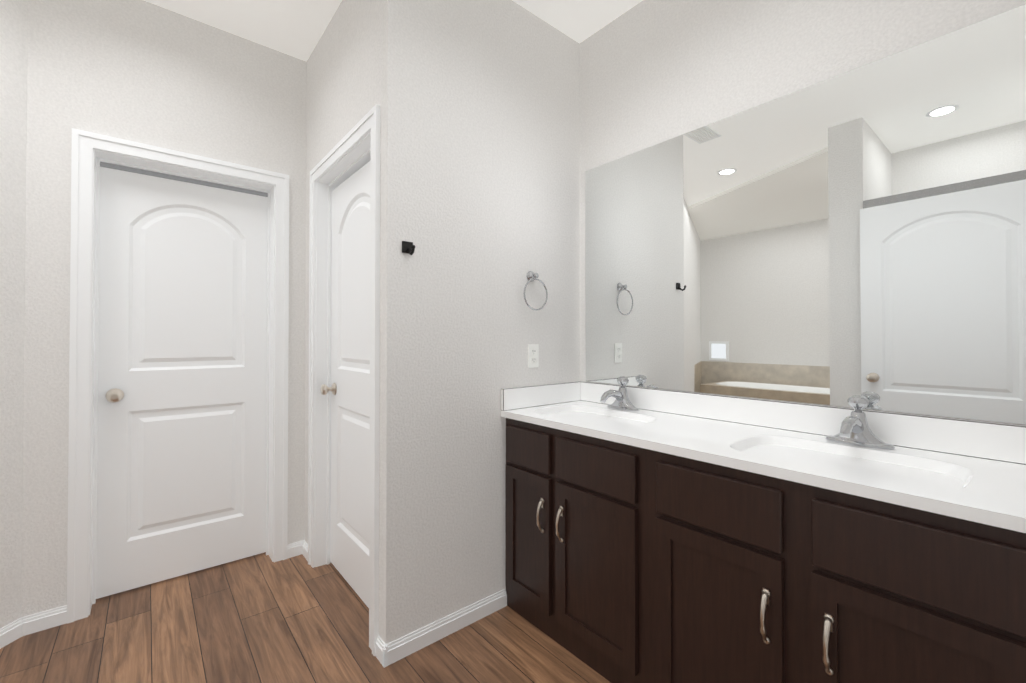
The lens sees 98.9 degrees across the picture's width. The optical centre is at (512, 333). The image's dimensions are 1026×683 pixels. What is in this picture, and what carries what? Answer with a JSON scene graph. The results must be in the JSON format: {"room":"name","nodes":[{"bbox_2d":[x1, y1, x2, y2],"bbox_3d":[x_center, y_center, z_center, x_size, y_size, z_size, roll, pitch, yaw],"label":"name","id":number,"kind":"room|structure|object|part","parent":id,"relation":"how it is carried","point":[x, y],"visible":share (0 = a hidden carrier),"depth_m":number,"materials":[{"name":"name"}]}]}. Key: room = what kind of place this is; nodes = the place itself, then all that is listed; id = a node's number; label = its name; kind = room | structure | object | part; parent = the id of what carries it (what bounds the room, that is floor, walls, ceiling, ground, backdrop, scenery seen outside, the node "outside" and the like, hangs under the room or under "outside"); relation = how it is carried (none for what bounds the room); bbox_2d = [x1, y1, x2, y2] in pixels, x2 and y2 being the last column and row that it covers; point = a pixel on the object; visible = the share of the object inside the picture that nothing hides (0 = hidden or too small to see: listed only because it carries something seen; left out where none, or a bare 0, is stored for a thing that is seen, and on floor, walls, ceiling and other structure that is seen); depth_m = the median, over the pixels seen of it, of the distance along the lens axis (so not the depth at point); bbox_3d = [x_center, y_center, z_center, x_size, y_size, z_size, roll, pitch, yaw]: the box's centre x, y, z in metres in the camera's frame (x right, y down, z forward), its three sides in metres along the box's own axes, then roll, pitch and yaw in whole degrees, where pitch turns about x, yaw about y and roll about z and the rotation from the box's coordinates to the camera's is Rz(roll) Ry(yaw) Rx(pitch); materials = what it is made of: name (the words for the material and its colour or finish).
{"room":"bathroom","nodes":[
{"label":"bathroom","id":0,"kind":"room"},
{"bbox_2d":[0,0,27,627],"bbox_3d":[-3.401,-0.174,1.123,3.000,2.840,1.245,0,-1,-40],"label":"wall","id":1,"kind":"structure","parent":0,"point":[13,73],"depth_m":1.79,"materials":[{"name":"paint"}]},
{"bbox_2d":[0,618,22,648],"bbox_3d":[-2.054,1.214,1.611,0.014,0.073,0.424,0,-1,5],"label":"baseboard","id":2,"kind":"structure","parent":1,"relation":"attached to","point":[11,632],"depth_m":1.78,"materials":[{"name":"white wood"}]},
{"bbox_2d":[21,0,306,616],"bbox_3d":[-1.707,-0.163,2.220,1.416,2.840,0.160,0,-1,-40],"label":"wall","id":3,"kind":"structure","parent":0,"point":[143,71],"depth_m":2.01,"materials":[{"name":"paint"}]},
{"bbox_2d":[21,605,66,635],"bbox_3d":[-1.994,1.216,1.854,0.155,0.073,0.014,0,-1,-40],"label":"baseboard","id":4,"kind":"structure","parent":3,"relation":"attached to","point":[43,620],"depth_m":1.86,"materials":[{"name":"white wood"}]},
{"bbox_2d":[67,128,288,623],"bbox_3d":[-1.656,0.207,2.258,0.766,2.100,0.160,0,-1,-40],"label":"door frame","id":5,"kind":"structure","parent":3,"relation":"attached to","point":[99,156],"depth_m":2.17,"materials":[{"name":"white wood"}]},
{"bbox_2d":[96,167,267,598],"bbox_3d":[-1.671,0.229,2.275,0.720,2.032,0.105,0,-1,-40],"label":"door","id":6,"kind":"structure","parent":3,"relation":"in","point":[181,424],"depth_m":2.26,"materials":[{"name":"white wood"}]},
{"bbox_3d":[-1.884,0.295,2.074,0.066,0.066,0.070,0,-1,-40],"label":"knob","id":7,"kind":"part","parent":6,"relation":"part of","materials":[{"name":"silver metal"}]},
{"bbox_2d":[287,540,303,558],"bbox_3d":[-1.232,1.223,2.489,0.093,0.073,0.014,0,-1,-40],"label":"baseboard","id":8,"kind":"structure","parent":3,"relation":"attached to","point":[294,549],"depth_m":2.48,"materials":[{"name":"white wood"}]},
{"bbox_2d":[0,552,610,682],"bbox_3d":[-1.222,1.267,0.299,5.310,0.060,5.280,0,-1,-40],"label":"floor","id":9,"kind":"structure","parent":0,"point":[261,618],"depth_m":1.78,"materials":[{"name":"brown wood"}]},
{"bbox_2d":[501,396,1025,682],"bbox_3d":[0.662,0.800,1.565,0.568,0.900,1.616,0,-1,-40],"label":"bathroom vanity","id":10,"kind":"object","parent":9,"relation":"on","point":[659,536],"depth_m":1.24,"materials":[{"name":"brown wood"}]},
{"bbox_2d":[600,376,638,410],"bbox_3d":[0.468,0.278,2.024,0.194,0.152,0.176,0,-1,-40],"label":"faucet","id":11,"kind":"object","parent":10,"relation":"on","point":[622,402],"depth_m":2.04,"materials":[{"name":"silver metal"}]},
{"bbox_2d":[825,395,894,449],"bbox_3d":[1.038,0.271,1.341,0.194,0.152,0.176,0,-1,-40],"label":"faucet","id":12,"kind":"object","parent":10,"relation":"on","point":[855,433],"depth_m":1.36,"materials":[{"name":"silver metal"}]},
{"bbox_2d":[304,0,375,543],"bbox_3d":[-0.834,-0.164,2.188,0.115,2.840,1.008,0,-1,-40],"label":"wall","id":13,"kind":"structure","parent":0,"point":[341,86],"depth_m":2.15,"materials":[{"name":"paint"}]},
{"bbox_2d":[302,540,307,560],"bbox_3d":[-1.160,1.223,2.464,0.014,0.073,0.144,0,-1,-40],"label":"baseboard","id":14,"kind":"structure","parent":13,"relation":"attached to","point":[305,549],"depth_m":2.47,"materials":[{"name":"white wood"}]},
{"bbox_2d":[315,132,370,566],"bbox_3d":[-0.772,0.205,2.110,0.115,2.100,0.810,0,-1,-40],"label":"door frame","id":15,"kind":"structure","parent":13,"relation":"attached to","point":[354,159],"depth_m":2.39,"materials":[{"name":"white wood"}]},
{"bbox_2d":[308,105,379,655],"bbox_3d":[-0.824,0.180,2.068,0.019,2.151,0.912,0,-1,-40],"label":"trim","id":16,"kind":"structure","parent":13,"relation":"attached to","point":[363,127],"depth_m":1.76,"materials":[{"name":"white wood"}]},
{"bbox_2d":[320,160,370,607],"bbox_3d":[-0.772,0.228,2.110,0.105,2.032,0.764,0,-1,-40],"label":"door","id":17,"kind":"structure","parent":13,"relation":"in","point":[349,388],"depth_m":2.18,"materials":[{"name":"white wood"}]},
{"bbox_3d":[-0.987,0.298,2.339,0.070,0.066,0.066,0,-1,-40],"label":"knob","id":18,"kind":"part","parent":17,"relation":"part of","materials":[{"name":"beige metal"}]},
{"bbox_2d":[375,635,387,665],"bbox_3d":[-0.503,1.215,1.678,0.014,0.073,0.081,0,-1,-40],"label":"baseboard","id":19,"kind":"structure","parent":13,"relation":"attached to","point":[379,643],"depth_m":1.67,"materials":[{"name":"white wood"}]},
{"bbox_2d":[144,0,642,61],"bbox_3d":[-1.222,-1.633,0.328,5.310,0.060,5.280,0,-1,-40],"label":"ceiling","id":20,"kind":"structure","parent":0,"point":[295,28],"depth_m":2.19,"materials":[{"name":"white paint"}]},
{"bbox_2d":[376,0,579,643],"bbox_3d":[-0.096,-0.165,2.072,1.099,2.840,0.115,0,-1,-40],"label":"wall","id":21,"kind":"structure","parent":0,"point":[478,102],"depth_m":1.90,"materials":[{"name":"paint"}]},
{"bbox_2d":[402,241,414,254],"bbox_3d":[-0.398,-0.333,1.705,0.046,0.058,0.063,0,-1,-40],"label":"hanger","id":22,"kind":"object","parent":21,"relation":"attached to","point":[408,247],"visible":0.98,"depth_m":1.71,"materials":[{"name":"black metal"}]},
{"bbox_2d":[382,589,506,667],"bbox_3d":[-0.260,1.216,1.837,0.593,0.073,0.014,0,-1,-40],"label":"baseboard","id":23,"kind":"structure","parent":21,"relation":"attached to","point":[416,640],"depth_m":1.81,"materials":[{"name":"white wood"}]},
{"bbox_2d":[528,344,538,367],"bbox_3d":[0.101,0.110,2.152,0.070,0.114,0.008,0,-1,-40],"label":"electrical outlet","id":24,"kind":"object","parent":21,"relation":"attached to","point":[533,355],"visible":1,"depth_m":2.15,"materials":[{"name":"white plastic"}]},
{"bbox_2d":[523,271,547,310],"bbox_3d":[0.101,-0.208,2.129,0.156,0.195,0.049,0,-1,-40],"label":"towel ring","id":25,"kind":"object","parent":21,"relation":"attached to","point":[531,276],"visible":1,"depth_m":2.12,"materials":[{"name":"silver metal"}]},
{"bbox_2d":[579,0,1025,425],"bbox_3d":[0.948,-0.168,1.763,0.121,2.840,1.927,0,-1,-40],"label":"wall","id":26,"kind":"structure","parent":0,"point":[839,240],"depth_m":1.55,"materials":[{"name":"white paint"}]}
]}

